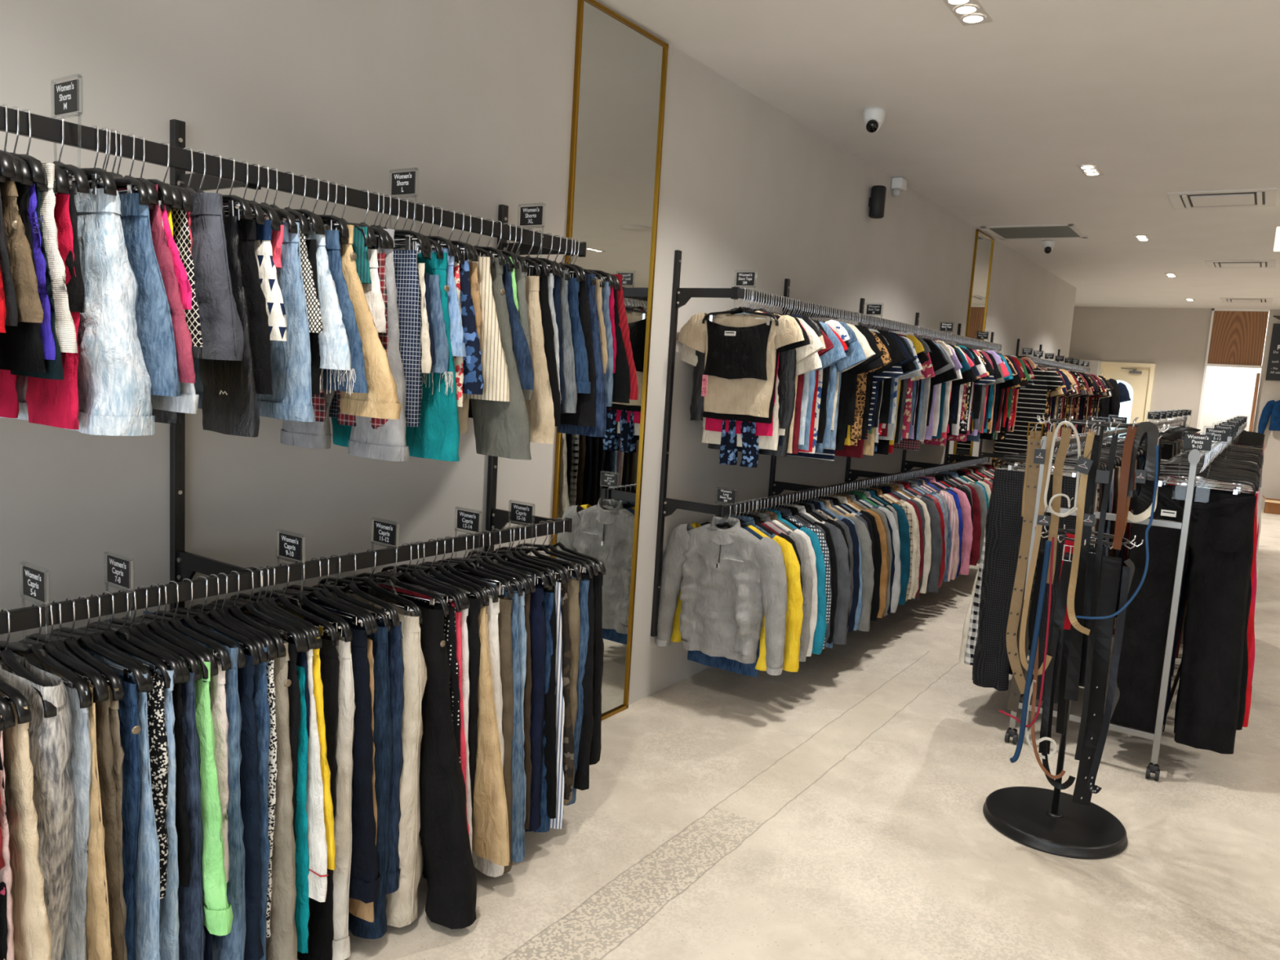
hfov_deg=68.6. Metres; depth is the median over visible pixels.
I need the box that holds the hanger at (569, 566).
[488,523,581,580]
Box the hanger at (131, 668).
[35,595,148,692]
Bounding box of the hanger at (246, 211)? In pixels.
[183,146,253,221]
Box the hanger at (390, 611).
[308,551,399,626]
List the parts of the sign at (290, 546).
acrylic frame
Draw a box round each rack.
[1004,422,1216,781]
[1147,416,1232,462]
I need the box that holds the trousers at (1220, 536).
[1110,484,1256,754]
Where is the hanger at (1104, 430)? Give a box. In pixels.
[1081,430,1137,457]
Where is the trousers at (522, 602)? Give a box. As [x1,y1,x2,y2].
[436,570,526,833]
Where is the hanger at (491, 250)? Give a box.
[431,209,505,266]
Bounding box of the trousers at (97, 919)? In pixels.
[17,651,111,959]
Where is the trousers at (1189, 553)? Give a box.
[1176,481,1233,629]
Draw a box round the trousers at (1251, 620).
[1168,484,1257,727]
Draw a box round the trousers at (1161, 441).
[1160,440,1177,454]
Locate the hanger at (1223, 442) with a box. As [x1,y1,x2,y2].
[1219,442,1262,467]
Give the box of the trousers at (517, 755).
[430,573,524,862]
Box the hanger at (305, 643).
[210,567,309,652]
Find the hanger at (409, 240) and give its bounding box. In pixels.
[360,189,426,250]
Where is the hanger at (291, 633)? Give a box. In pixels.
[205,568,304,652]
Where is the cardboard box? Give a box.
[1262,495,1279,515]
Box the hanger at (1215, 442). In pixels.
[1170,442,1255,468]
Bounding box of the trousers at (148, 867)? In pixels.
[66,643,160,959]
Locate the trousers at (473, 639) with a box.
[398,577,480,835]
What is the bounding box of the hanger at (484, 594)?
[396,537,489,606]
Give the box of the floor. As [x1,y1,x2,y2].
[297,510,1279,959]
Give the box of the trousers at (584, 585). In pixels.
[564,575,589,805]
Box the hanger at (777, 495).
[776,494,783,514]
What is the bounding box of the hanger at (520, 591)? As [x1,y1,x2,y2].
[417,533,523,595]
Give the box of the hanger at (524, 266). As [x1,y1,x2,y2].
[475,216,527,272]
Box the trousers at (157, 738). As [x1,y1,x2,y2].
[146,671,168,899]
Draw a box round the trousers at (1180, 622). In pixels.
[1172,475,1197,675]
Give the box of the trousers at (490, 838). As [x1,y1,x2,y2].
[471,606,509,866]
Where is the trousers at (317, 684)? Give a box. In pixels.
[244,610,335,870]
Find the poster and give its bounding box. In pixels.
[1265,323,1279,381]
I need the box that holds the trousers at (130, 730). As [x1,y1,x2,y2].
[74,654,142,959]
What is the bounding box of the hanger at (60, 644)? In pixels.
[17,599,108,702]
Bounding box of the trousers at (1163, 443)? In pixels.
[1163,443,1173,457]
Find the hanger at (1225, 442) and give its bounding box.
[1219,441,1259,463]
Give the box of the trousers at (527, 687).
[523,593,532,829]
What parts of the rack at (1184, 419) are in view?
oval rail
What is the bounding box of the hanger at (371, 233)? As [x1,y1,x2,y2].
[321,179,376,245]
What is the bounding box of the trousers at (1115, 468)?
[1107,467,1116,555]
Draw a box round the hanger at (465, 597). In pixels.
[382,541,469,608]
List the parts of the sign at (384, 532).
acrylic frame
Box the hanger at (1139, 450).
[1070,429,1141,456]
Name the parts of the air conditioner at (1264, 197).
panel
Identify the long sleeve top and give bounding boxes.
[670,522,803,671]
[687,526,763,677]
[700,512,802,633]
[702,514,776,538]
[705,520,813,661]
[710,521,782,535]
[727,508,826,654]
[744,511,791,533]
[751,502,848,564]
[752,509,795,531]
[767,506,831,647]
[771,520,817,656]
[773,504,837,644]
[781,503,825,524]
[782,517,806,528]
[784,515,831,648]
[789,502,849,627]
[793,501,853,633]
[793,515,826,542]
[797,499,859,631]
[800,513,850,644]
[804,499,862,648]
[805,498,874,631]
[809,497,855,517]
[813,497,870,536]
[815,509,839,520]
[817,496,874,562]
[824,494,864,511]
[829,493,888,617]
[833,492,892,615]
[833,505,857,515]
[839,492,894,613]
[840,503,862,515]
[842,503,881,621]
[843,490,888,510]
[849,489,898,530]
[850,501,890,616]
[853,488,910,604]
[858,499,900,613]
[860,488,898,505]
[861,487,900,504]
[862,498,884,508]
[866,497,894,517]
[870,484,906,501]
[871,497,899,528]
[875,484,925,595]
[878,494,913,601]
[879,483,919,499]
[882,493,917,599]
[885,482,921,498]
[885,493,920,598]
[887,493,923,597]
[889,480,945,587]
[893,491,912,501]
[896,480,937,599]
[896,490,931,593]
[898,479,947,581]
[899,489,942,592]
[904,479,951,582]
[904,488,933,502]
[905,478,940,493]
[907,488,933,500]
[909,477,959,579]
[910,477,947,492]
[912,487,946,546]
[913,486,932,494]
[914,476,947,491]
[914,477,963,577]
[916,475,973,574]
[920,485,955,581]
[924,474,960,488]
[928,473,964,488]
[931,483,963,575]
[933,472,972,503]
[933,473,968,490]
[936,481,953,489]
[937,481,973,521]
[938,467,994,480]
[939,471,986,516]
[941,480,973,526]
[948,469,978,481]
[949,478,973,531]
[950,478,981,565]
[952,468,993,491]
[953,477,986,564]
[957,467,990,480]
[959,475,988,511]
[960,466,993,479]
[960,468,984,480]
[963,466,993,478]
[963,475,991,502]
[965,466,992,477]
[969,465,994,475]
[971,473,992,483]
[976,463,995,471]
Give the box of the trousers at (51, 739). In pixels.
[0,650,74,959]
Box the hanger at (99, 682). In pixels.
[0,600,109,701]
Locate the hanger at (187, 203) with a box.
[137,136,193,212]
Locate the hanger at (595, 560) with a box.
[515,518,605,575]
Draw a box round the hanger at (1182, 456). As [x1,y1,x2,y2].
[1173,441,1228,461]
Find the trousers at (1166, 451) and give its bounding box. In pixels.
[1160,443,1173,460]
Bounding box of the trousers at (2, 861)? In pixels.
[0,795,4,869]
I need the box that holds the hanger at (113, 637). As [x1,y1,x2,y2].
[52,591,174,688]
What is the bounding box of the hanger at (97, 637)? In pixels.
[47,593,153,692]
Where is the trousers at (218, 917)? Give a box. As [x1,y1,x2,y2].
[118,635,233,936]
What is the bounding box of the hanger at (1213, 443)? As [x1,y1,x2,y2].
[1168,443,1248,466]
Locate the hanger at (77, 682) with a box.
[0,602,92,708]
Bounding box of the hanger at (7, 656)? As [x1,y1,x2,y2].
[0,607,57,717]
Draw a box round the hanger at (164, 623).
[119,582,218,676]
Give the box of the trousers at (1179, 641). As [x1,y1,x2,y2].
[1175,558,1192,657]
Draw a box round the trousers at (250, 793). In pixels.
[237,651,264,959]
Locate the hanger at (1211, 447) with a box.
[1173,447,1259,481]
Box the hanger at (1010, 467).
[994,457,1080,477]
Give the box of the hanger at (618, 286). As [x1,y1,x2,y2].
[568,238,620,289]
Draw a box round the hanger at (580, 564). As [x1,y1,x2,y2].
[495,520,593,578]
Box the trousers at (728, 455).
[719,419,759,467]
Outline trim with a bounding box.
[1196,308,1270,432]
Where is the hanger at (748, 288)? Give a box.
[736,288,755,314]
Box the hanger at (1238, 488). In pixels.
[1159,452,1258,493]
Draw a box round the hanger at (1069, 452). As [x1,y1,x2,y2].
[1066,435,1108,466]
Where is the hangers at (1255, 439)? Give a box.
[1120,417,1265,448]
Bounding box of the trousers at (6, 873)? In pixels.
[0,715,14,959]
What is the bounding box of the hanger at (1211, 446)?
[1164,446,1253,473]
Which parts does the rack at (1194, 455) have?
post, oval rail, post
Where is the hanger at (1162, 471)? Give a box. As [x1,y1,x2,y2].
[1158,450,1255,488]
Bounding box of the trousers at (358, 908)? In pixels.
[348,637,377,922]
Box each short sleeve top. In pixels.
[676,310,804,417]
[680,316,824,450]
[702,311,809,423]
[702,351,822,435]
[704,311,806,435]
[707,313,822,456]
[773,314,811,445]
[777,314,826,453]
[786,387,840,460]
[791,328,834,453]
[797,320,849,453]
[798,321,846,450]
[798,323,848,452]
[798,371,809,444]
[813,319,827,336]
[814,320,857,452]
[816,340,849,443]
[823,340,866,448]
[823,371,841,448]
[831,323,875,430]
[834,328,875,457]
[835,324,876,450]
[836,324,883,429]
[844,425,850,445]
[846,356,884,425]
[850,331,892,445]
[857,373,866,439]
[861,331,891,439]
[862,427,875,455]
[864,429,868,439]
[866,363,902,430]
[867,329,907,427]
[868,328,888,345]
[871,330,912,427]
[873,333,914,454]
[873,408,880,452]
[874,331,916,427]
[874,380,883,442]
[878,333,915,436]
[878,337,921,439]
[878,422,882,435]
[879,336,916,423]
[888,334,924,444]
[888,336,919,423]
[888,444,893,453]
[891,336,923,423]
[893,335,930,444]
[893,340,936,450]
[893,351,928,443]
[902,352,934,439]
[902,379,921,440]
[907,380,919,439]
[908,380,916,435]
[911,337,949,425]
[915,342,942,439]
[918,342,955,440]
[919,437,946,446]
[920,340,952,441]
[924,346,962,439]
[926,367,957,426]
[931,346,971,438]
[932,344,962,435]
[937,343,964,425]
[941,346,957,432]
[941,351,974,438]
[944,346,968,432]
[946,420,951,435]
[946,431,967,441]
[947,346,977,424]
[950,346,980,420]
[951,346,981,424]
[951,352,986,435]
[957,345,974,358]
[958,350,994,434]
[959,351,986,431]
[960,350,987,419]
[963,349,990,419]
[966,351,993,435]
[966,432,980,441]
[967,381,973,430]
[969,350,1002,435]
[969,374,995,416]
[969,385,976,433]
[972,351,1001,418]
[973,385,982,429]
[977,361,1009,432]
[977,364,1004,431]
[979,432,993,439]
[980,355,1016,433]
[983,354,1003,428]
[983,355,1013,432]
[987,354,1013,418]
[989,355,1017,433]
[991,355,1018,433]
[992,355,1020,432]
[992,432,997,439]
[995,355,1022,421]
[995,355,1024,431]
[999,355,1017,439]
[1000,364,1031,431]
[1000,387,1007,427]
[1003,356,1023,426]
[1006,357,1031,417]
[1007,356,1036,431]
[1008,358,1035,430]
[1010,358,1029,426]
[1010,358,1033,430]
[1010,372,1028,389]
[1011,379,1034,414]
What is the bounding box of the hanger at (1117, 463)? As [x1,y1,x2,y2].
[1053,434,1118,466]
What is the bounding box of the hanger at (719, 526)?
[687,504,732,531]
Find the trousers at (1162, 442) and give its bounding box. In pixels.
[1162,442,1175,456]
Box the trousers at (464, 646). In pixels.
[384,579,472,852]
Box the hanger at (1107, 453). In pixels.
[1081,432,1122,462]
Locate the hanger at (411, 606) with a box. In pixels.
[319,548,422,623]
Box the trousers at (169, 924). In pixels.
[103,637,179,959]
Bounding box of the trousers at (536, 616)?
[460,568,546,831]
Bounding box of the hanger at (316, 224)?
[240,165,321,231]
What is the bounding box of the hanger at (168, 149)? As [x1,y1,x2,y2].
[160,142,225,222]
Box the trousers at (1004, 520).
[972,468,1079,703]
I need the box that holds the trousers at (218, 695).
[168,641,229,882]
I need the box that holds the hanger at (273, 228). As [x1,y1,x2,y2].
[222,157,280,231]
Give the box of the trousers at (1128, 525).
[1112,507,1130,634]
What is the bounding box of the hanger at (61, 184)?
[9,106,70,194]
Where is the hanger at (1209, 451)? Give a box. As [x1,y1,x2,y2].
[1159,450,1259,485]
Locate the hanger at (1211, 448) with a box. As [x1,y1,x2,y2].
[1173,448,1258,482]
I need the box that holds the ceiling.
[596,0,1279,315]
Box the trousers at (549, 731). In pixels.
[493,571,556,818]
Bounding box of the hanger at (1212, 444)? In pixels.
[1167,444,1235,466]
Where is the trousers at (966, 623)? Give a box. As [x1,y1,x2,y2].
[959,467,1097,688]
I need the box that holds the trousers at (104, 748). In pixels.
[33,654,124,959]
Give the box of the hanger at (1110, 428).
[1108,428,1145,453]
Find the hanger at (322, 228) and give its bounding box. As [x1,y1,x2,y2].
[252,167,324,235]
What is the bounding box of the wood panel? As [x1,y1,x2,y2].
[1207,311,1268,365]
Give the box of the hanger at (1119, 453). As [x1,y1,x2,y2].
[1068,432,1122,460]
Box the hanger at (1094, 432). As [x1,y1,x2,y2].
[1093,431,1123,458]
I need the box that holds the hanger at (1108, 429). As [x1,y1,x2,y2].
[1080,429,1141,457]
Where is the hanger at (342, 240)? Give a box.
[298,174,348,244]
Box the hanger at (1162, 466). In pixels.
[1160,450,1253,487]
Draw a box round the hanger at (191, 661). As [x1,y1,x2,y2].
[88,585,201,680]
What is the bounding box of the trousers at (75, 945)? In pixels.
[0,647,91,959]
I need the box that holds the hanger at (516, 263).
[464,213,519,268]
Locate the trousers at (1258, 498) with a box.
[1170,481,1260,535]
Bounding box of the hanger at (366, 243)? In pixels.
[298,177,372,247]
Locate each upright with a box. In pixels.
[169,119,185,609]
[484,204,508,551]
[650,249,681,636]
[768,278,790,497]
[844,297,865,483]
[901,312,919,471]
[944,323,961,471]
[977,332,994,457]
[1015,338,1020,355]
[1037,344,1042,365]
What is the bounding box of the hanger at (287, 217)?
[223,160,297,233]
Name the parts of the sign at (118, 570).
acrylic frame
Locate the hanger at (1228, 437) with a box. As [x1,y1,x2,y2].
[1226,437,1262,459]
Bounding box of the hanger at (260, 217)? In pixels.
[195,150,264,225]
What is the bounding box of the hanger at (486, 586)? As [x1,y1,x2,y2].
[400,536,497,602]
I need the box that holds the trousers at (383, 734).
[291,600,393,938]
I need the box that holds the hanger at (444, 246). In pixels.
[393,198,457,262]
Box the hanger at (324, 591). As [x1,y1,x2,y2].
[273,556,377,633]
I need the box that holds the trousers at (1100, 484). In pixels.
[1018,466,1102,571]
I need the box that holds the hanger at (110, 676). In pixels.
[24,597,124,701]
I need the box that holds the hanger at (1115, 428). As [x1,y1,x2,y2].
[1102,427,1145,452]
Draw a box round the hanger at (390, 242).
[338,183,393,248]
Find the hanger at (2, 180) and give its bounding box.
[0,175,7,182]
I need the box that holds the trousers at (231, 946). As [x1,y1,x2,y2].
[143,610,245,959]
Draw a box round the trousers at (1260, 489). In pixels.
[1159,476,1262,587]
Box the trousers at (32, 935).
[0,691,51,959]
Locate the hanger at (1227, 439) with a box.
[1222,439,1261,462]
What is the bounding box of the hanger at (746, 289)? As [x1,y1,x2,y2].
[746,288,753,311]
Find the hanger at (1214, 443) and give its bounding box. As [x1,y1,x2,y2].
[1170,443,1257,469]
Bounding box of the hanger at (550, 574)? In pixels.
[462,527,555,586]
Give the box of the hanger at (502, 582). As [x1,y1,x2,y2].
[422,533,514,597]
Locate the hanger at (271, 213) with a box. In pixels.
[212,154,279,228]
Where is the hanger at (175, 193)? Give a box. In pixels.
[116,133,182,209]
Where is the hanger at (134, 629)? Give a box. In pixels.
[84,587,190,683]
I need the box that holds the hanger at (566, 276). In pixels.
[514,225,569,280]
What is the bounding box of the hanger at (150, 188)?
[88,127,159,204]
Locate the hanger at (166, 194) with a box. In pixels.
[97,128,173,205]
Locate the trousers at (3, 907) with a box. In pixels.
[0,751,9,959]
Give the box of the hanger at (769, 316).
[702,287,778,325]
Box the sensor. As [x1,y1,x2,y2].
[891,177,906,197]
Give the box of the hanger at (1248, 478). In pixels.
[1163,451,1259,491]
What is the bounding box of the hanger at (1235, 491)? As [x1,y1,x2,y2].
[1158,453,1256,494]
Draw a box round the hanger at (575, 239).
[573,239,619,290]
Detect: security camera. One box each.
[862,106,885,133]
[1041,240,1055,253]
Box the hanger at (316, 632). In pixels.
[228,564,322,648]
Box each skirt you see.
[0,177,43,323]
[0,182,45,373]
[0,188,155,435]
[0,191,17,326]
[0,193,79,429]
[0,266,6,333]
[10,186,63,379]
[27,183,55,359]
[33,162,77,352]
[57,188,84,312]
[116,184,195,383]
[119,192,180,396]
[151,200,199,413]
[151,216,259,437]
[158,199,191,310]
[167,209,173,236]
[171,208,202,346]
[186,211,192,257]
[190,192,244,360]
[192,222,315,422]
[237,218,272,394]
[254,219,287,341]
[271,225,284,268]
[280,228,409,461]
[297,226,322,333]
[305,226,355,395]
[305,239,321,395]
[311,253,388,429]
[319,230,368,393]
[324,224,401,419]
[328,249,422,426]
[331,252,459,461]
[351,226,371,284]
[361,248,386,333]
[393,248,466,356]
[417,262,431,373]
[422,275,453,395]
[424,272,435,364]
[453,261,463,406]
[457,275,555,444]
[459,260,484,395]
[462,257,510,401]
[468,262,481,342]
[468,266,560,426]
[470,257,531,459]
[493,257,518,311]
[502,263,533,390]
[515,261,533,399]
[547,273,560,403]
[549,271,564,413]
[557,273,606,436]
[560,270,577,413]
[560,270,595,426]
[567,277,590,393]
[594,279,608,373]
[595,274,638,399]
[601,281,613,406]
[608,284,616,373]
[612,284,630,403]
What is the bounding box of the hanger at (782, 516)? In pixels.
[773,494,786,517]
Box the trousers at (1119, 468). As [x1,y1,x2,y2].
[1115,466,1120,506]
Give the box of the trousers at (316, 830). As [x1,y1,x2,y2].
[230,611,328,902]
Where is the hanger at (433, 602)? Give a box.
[335,545,448,615]
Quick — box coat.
[1097,378,1119,431]
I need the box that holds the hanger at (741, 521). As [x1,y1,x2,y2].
[738,501,746,523]
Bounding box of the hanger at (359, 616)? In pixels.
[268,557,372,635]
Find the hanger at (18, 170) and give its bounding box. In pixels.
[6,152,22,182]
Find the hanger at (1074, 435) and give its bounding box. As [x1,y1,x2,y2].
[1053,435,1108,461]
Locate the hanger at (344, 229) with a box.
[281,171,349,237]
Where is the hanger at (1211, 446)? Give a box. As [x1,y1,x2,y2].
[1160,445,1255,473]
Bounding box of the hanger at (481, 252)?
[393,206,495,268]
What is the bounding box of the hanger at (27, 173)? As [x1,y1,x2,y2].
[13,155,33,186]
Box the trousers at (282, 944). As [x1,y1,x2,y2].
[198,616,297,959]
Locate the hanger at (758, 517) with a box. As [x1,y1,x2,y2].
[755,498,789,534]
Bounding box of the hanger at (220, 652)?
[135,580,231,671]
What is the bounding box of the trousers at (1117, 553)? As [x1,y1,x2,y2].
[1112,464,1121,631]
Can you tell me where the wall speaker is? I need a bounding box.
[868,185,886,218]
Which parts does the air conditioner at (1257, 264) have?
panel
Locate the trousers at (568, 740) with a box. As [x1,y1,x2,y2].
[519,571,573,799]
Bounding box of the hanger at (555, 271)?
[503,222,558,275]
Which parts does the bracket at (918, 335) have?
arm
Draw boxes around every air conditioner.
[1166,187,1277,209]
[1204,259,1275,268]
[1219,297,1272,302]
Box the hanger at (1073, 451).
[1053,434,1115,467]
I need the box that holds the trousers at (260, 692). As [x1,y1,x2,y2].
[182,622,271,959]
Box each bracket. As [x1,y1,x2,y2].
[177,173,261,191]
[177,550,257,582]
[491,508,560,530]
[502,242,574,256]
[662,497,723,517]
[675,287,737,308]
[772,480,824,497]
[786,309,838,319]
[848,469,890,481]
[862,324,907,333]
[903,460,943,471]
[918,334,957,342]
[946,453,982,463]
[959,342,994,350]
[980,452,1005,457]
[1040,364,1062,368]
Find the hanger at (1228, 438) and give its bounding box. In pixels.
[1224,438,1257,456]
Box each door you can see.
[1099,361,1155,437]
[1248,373,1260,431]
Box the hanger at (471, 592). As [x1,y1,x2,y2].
[381,538,483,608]
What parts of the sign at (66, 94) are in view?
acrylic frame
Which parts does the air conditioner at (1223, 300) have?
panel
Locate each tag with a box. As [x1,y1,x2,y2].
[1033,440,1045,464]
[1036,506,1050,526]
[1073,450,1093,475]
[1083,505,1095,526]
[1095,461,1110,484]
[1133,460,1146,484]
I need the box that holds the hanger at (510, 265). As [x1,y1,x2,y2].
[455,211,513,271]
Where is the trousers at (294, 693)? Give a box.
[241,621,300,841]
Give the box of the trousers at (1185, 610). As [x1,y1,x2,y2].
[1180,598,1187,639]
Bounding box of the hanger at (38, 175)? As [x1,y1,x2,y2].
[11,154,46,184]
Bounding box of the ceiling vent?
[980,223,1088,239]
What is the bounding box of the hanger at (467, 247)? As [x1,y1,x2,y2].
[394,202,472,260]
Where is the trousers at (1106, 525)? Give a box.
[1028,470,1109,649]
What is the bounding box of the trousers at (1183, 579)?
[1162,485,1255,733]
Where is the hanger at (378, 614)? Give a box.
[283,554,391,631]
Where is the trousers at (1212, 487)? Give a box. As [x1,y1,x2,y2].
[1212,487,1253,493]
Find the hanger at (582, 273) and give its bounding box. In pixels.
[530,230,586,280]
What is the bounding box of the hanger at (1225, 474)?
[1161,450,1259,486]
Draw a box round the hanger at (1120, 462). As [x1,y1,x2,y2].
[1053,433,1121,465]
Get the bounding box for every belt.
[998,537,1054,727]
[1005,422,1043,693]
[1007,599,1031,712]
[1009,540,1051,763]
[1018,422,1054,675]
[1021,427,1034,516]
[1024,680,1057,759]
[1027,549,1044,647]
[1031,636,1066,778]
[1038,544,1073,754]
[1040,626,1075,789]
[1044,421,1080,515]
[1046,418,1071,584]
[1048,493,1078,517]
[1055,629,1070,734]
[1058,533,1075,629]
[1064,426,1100,701]
[1066,422,1095,635]
[1071,555,1121,806]
[1074,423,1119,760]
[1075,435,1161,619]
[1079,537,1097,687]
[1087,566,1130,793]
[1097,546,1106,595]
[1111,558,1134,717]
[1112,417,1137,550]
[1122,417,1138,537]
[1126,421,1159,497]
[1127,427,1159,522]
[1128,422,1160,511]
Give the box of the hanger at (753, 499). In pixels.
[753,498,788,535]
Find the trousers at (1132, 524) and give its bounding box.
[1127,458,1137,559]
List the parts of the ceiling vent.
grille panel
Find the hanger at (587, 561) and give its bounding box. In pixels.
[508,520,598,575]
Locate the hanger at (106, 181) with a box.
[52,116,116,195]
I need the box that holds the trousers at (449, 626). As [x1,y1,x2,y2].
[365,585,461,878]
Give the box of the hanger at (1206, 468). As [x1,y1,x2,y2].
[1159,448,1258,484]
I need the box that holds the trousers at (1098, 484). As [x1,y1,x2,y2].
[1030,471,1099,600]
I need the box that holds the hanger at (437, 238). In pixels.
[391,196,454,256]
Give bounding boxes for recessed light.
[942,0,992,26]
[1075,163,1103,176]
[1133,234,1151,240]
[1164,272,1177,277]
[1184,297,1195,301]
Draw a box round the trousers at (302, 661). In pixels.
[295,652,310,869]
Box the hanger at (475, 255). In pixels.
[401,204,478,262]
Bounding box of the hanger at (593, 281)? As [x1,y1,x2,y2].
[539,232,595,285]
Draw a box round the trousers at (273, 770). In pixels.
[196,621,277,937]
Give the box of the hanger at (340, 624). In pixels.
[251,560,352,642]
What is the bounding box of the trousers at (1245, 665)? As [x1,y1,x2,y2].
[1165,484,1255,730]
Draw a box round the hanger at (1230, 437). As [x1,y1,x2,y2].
[1226,436,1262,453]
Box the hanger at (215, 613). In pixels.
[168,573,268,662]
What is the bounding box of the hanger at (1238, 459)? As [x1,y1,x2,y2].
[1217,441,1261,468]
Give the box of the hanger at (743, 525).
[734,502,747,526]
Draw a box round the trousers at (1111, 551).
[1108,466,1119,556]
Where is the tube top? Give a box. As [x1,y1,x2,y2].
[701,319,772,396]
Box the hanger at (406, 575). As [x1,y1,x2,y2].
[354,542,462,612]
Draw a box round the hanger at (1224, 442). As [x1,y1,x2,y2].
[1220,441,1262,463]
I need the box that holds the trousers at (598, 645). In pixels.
[533,556,604,764]
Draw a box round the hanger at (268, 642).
[177,573,275,658]
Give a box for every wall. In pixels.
[0,0,1076,705]
[1067,359,1101,375]
[1068,306,1279,510]
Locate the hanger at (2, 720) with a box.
[0,707,5,730]
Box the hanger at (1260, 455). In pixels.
[1224,436,1262,460]
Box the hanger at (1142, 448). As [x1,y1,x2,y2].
[1106,429,1144,454]
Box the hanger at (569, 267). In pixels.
[524,228,581,282]
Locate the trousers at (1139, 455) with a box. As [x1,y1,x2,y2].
[1138,455,1144,484]
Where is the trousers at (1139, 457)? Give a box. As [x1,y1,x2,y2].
[1138,457,1142,494]
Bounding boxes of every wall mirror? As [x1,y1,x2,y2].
[550,0,668,720]
[953,229,994,466]
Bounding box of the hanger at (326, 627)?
[230,562,338,646]
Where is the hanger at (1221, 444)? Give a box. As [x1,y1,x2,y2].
[1183,444,1253,463]
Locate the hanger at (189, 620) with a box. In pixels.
[137,577,246,668]
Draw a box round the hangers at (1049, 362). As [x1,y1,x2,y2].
[1026,355,1104,376]
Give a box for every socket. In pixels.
[239,566,257,572]
[242,182,261,190]
[715,504,723,516]
[730,287,737,299]
[1046,809,1062,817]
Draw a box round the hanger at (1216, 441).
[1174,440,1231,460]
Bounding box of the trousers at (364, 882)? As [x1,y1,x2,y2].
[278,605,380,903]
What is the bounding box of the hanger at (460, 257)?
[394,200,462,263]
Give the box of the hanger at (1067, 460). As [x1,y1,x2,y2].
[1006,437,1100,470]
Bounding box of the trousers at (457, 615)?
[375,582,469,835]
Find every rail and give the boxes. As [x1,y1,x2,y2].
[0,106,586,257]
[0,517,572,634]
[717,456,989,517]
[733,286,1001,351]
[1023,355,1089,372]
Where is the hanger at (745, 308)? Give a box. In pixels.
[730,288,754,314]
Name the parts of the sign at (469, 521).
acrylic frame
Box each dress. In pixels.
[991,366,1066,469]
[994,367,1063,454]
[1036,366,1066,436]
[1038,367,1063,396]
[1040,367,1071,431]
[1041,367,1072,405]
[1044,369,1067,431]
[1045,368,1076,432]
[1046,368,1076,428]
[1052,370,1073,435]
[1055,386,1076,448]
[1057,380,1078,439]
[1058,370,1080,439]
[1058,373,1078,436]
[1060,386,1079,436]
[1062,370,1084,426]
[1062,384,1083,427]
[1064,371,1085,427]
[1066,386,1084,419]
[1067,388,1085,419]
[1067,388,1086,428]
[1070,385,1088,428]
[1071,372,1092,437]
[1071,372,1093,437]
[1071,373,1089,435]
[1074,386,1094,436]
[1074,387,1092,434]
[1076,374,1097,435]
[1079,374,1098,435]
[1080,373,1100,435]
[1081,374,1101,435]
[1083,376,1101,435]
[1084,387,1102,432]
[1084,391,1102,434]
[1085,377,1106,435]
[1088,373,1102,386]
[1088,376,1106,431]
[1089,375,1107,431]
[1092,375,1111,431]
[1093,389,1109,430]
[1094,388,1111,430]
[1095,377,1114,432]
[1095,391,1111,431]
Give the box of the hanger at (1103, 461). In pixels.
[1053,453,1107,470]
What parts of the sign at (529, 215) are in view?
acrylic frame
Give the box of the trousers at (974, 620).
[964,467,1094,665]
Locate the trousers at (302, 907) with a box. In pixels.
[294,665,309,953]
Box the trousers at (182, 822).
[172,682,191,887]
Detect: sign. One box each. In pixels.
[20,560,48,670]
[53,73,81,168]
[104,550,132,653]
[275,528,305,615]
[370,516,399,591]
[388,167,418,228]
[454,506,482,577]
[507,499,535,562]
[517,202,546,253]
[715,486,735,525]
[734,272,755,307]
[866,302,883,328]
[937,322,953,341]
[974,331,988,351]
[1022,347,1033,355]
[1032,350,1044,363]
[1043,353,1055,359]
[1053,355,1065,363]
[1063,356,1074,364]
[1071,359,1079,366]
[1075,360,1084,365]
[1080,361,1089,366]
[1084,416,1111,442]
[1107,414,1128,422]
[1146,410,1160,421]
[1155,411,1166,441]
[1159,410,1173,427]
[1166,409,1177,417]
[1171,431,1216,502]
[1173,410,1183,416]
[1177,409,1187,418]
[1182,409,1191,416]
[1202,426,1230,456]
[1211,424,1235,448]
[1218,422,1236,435]
[1221,420,1239,432]
[1226,419,1240,427]
[1230,418,1242,426]
[1232,416,1244,423]
[1236,416,1247,422]
[1273,226,1279,251]
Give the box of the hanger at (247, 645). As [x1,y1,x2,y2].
[151,576,260,665]
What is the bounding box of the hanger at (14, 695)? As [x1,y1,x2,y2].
[0,679,31,724]
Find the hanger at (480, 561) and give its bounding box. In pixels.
[435,531,529,594]
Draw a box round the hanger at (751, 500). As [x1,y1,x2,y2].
[751,499,764,523]
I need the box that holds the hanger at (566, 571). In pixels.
[484,524,571,582]
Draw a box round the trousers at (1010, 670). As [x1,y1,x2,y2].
[1008,468,1095,674]
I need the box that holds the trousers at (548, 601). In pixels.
[533,591,554,832]
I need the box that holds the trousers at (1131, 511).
[1127,459,1137,558]
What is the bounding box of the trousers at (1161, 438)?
[1160,438,1182,452]
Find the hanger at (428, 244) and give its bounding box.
[376,192,431,253]
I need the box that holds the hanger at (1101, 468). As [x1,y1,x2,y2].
[1009,437,1102,470]
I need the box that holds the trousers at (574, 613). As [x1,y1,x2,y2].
[493,560,580,805]
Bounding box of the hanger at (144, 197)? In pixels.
[69,124,151,205]

